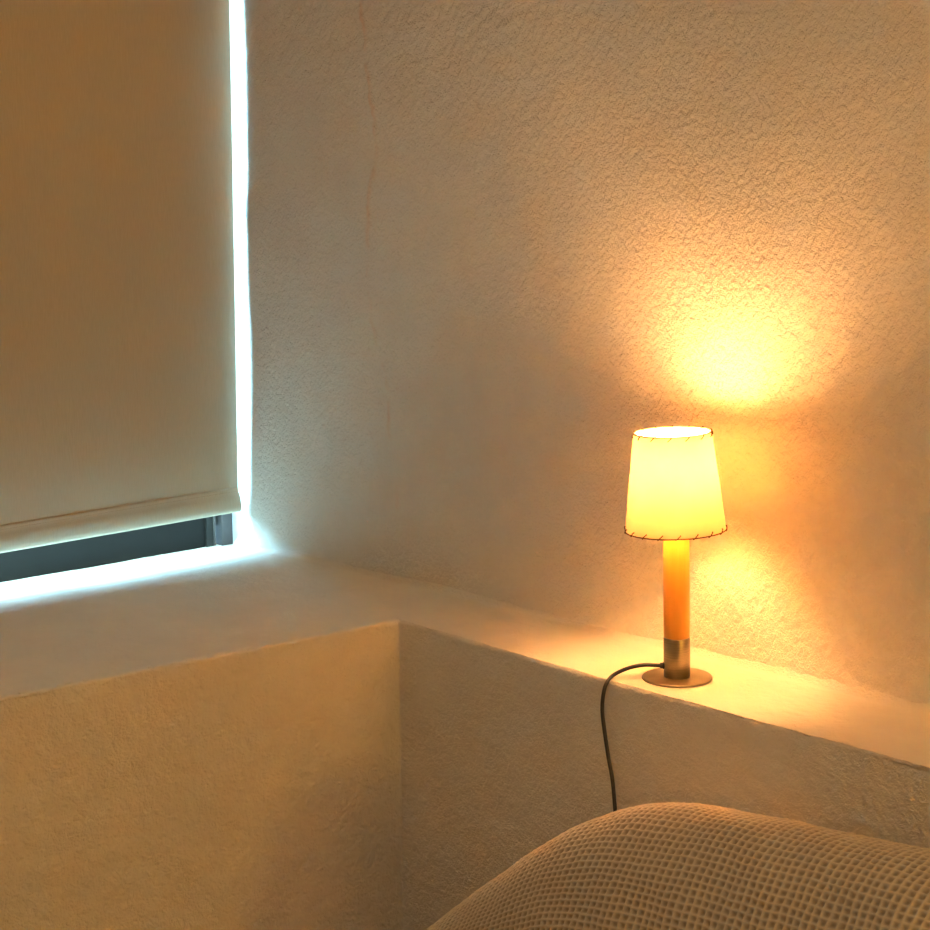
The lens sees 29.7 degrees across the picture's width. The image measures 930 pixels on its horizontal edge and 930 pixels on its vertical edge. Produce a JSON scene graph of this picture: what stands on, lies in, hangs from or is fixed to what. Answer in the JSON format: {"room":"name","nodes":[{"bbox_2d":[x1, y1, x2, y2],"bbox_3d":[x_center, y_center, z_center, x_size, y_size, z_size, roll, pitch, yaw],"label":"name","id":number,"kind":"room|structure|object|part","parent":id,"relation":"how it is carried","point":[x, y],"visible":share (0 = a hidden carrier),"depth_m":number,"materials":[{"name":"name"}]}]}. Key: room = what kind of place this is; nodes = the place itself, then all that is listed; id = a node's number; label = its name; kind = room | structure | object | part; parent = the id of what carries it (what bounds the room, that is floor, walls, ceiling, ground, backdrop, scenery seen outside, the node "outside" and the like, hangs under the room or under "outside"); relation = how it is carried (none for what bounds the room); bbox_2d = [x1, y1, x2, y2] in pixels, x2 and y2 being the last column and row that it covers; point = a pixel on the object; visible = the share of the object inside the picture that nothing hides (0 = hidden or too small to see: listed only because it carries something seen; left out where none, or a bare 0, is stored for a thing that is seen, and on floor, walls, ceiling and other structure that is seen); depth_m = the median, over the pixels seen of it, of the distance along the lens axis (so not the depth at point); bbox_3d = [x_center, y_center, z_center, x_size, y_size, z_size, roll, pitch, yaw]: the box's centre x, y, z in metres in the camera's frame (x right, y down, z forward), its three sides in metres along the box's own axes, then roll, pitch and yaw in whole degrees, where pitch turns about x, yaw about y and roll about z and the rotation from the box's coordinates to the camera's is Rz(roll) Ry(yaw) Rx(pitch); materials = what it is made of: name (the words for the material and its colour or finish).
{"room":"bedroom","nodes":[
{"label":"bedroom","id":0,"kind":"room"},
{"bbox_2d":[0,536,929,929],"bbox_3d":[-0.219,0.894,0.660,2.928,0.868,3.611,-9,12,-42],"label":"ledge","id":1,"kind":"structure","parent":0,"point":[239,735],"depth_m":2.17,"materials":[{"name":"paint"}]},
{"bbox_2d":[600,425,727,811],"bbox_3d":[0.238,0.522,2.069,0.117,1.138,0.132,9,13,44],"label":"table lamp","id":2,"kind":"object","parent":1,"relation":"on","point":[675,498],"visible":0.99,"depth_m":1.96,"materials":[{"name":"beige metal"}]},
{"bbox_3d":[0.197,0.657,2.085,0.075,0.865,0.042,-10,12,-42],"label":"power cord","id":3,"kind":"part","parent":2,"relation":"part of","materials":[{"name":"black rubber"}]},
{"bbox_3d":[0.239,0.018,1.992,0.115,0.114,0.115,-10,12,-42],"label":"lamp shade","id":4,"kind":"part","parent":2,"relation":"part of","materials":[{"name":"white fabric"}]},
{"bbox_2d":[229,0,929,703],"bbox_3d":[0.835,-0.129,1.510,0.059,2.600,3.670,-9,12,-42],"label":"wall","id":5,"kind":"structure","parent":0,"point":[482,248],"depth_m":2.19,"materials":[{"name":"paint"}]},
{"bbox_3d":[-0.215,1.426,0.710,3.316,0.200,4.000,-9,12,-42],"label":"floor","id":6,"kind":"structure","parent":0,"visible":0},
{"bbox_3d":[0.341,1.033,1.238,0.910,0.400,2.130,-9,12,-42],"label":"bed","id":7,"kind":"object","parent":6,"relation":"on","visible":0},
{"bbox_2d":[426,802,929,929],"bbox_3d":[0.474,0.571,1.536,0.237,0.412,1.621,-9,12,-42],"label":"cushion","id":8,"kind":"object","parent":7,"relation":"on","point":[670,865],"visible":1,"depth_m":1.71,"materials":[{"name":"fabric"}]},
{"bbox_3d":[-1.501,-0.168,1.851,2.936,2.600,0.240,-9,12,-42],"label":"wall","id":9,"kind":"structure","parent":0,"visible":0},
{"bbox_2d":[0,513,232,581],"bbox_3d":[-0.844,-0.381,2.377,1.204,1.176,0.070,-9,12,-42],"label":"window","id":10,"kind":"structure","parent":9,"relation":"in","point":[209,531],"depth_m":2.71,"materials":[{"name":"metal"}]},
{"bbox_2d":[0,0,241,552],"bbox_3d":[-0.789,-0.432,2.305,1.185,1.183,0.054,-9,12,-42],"label":"roller blind","id":11,"kind":"object","parent":9,"relation":"attached to","point":[118,406],"visible":1,"depth_m":2.58,"materials":[{"name":"fabric"}]}
]}

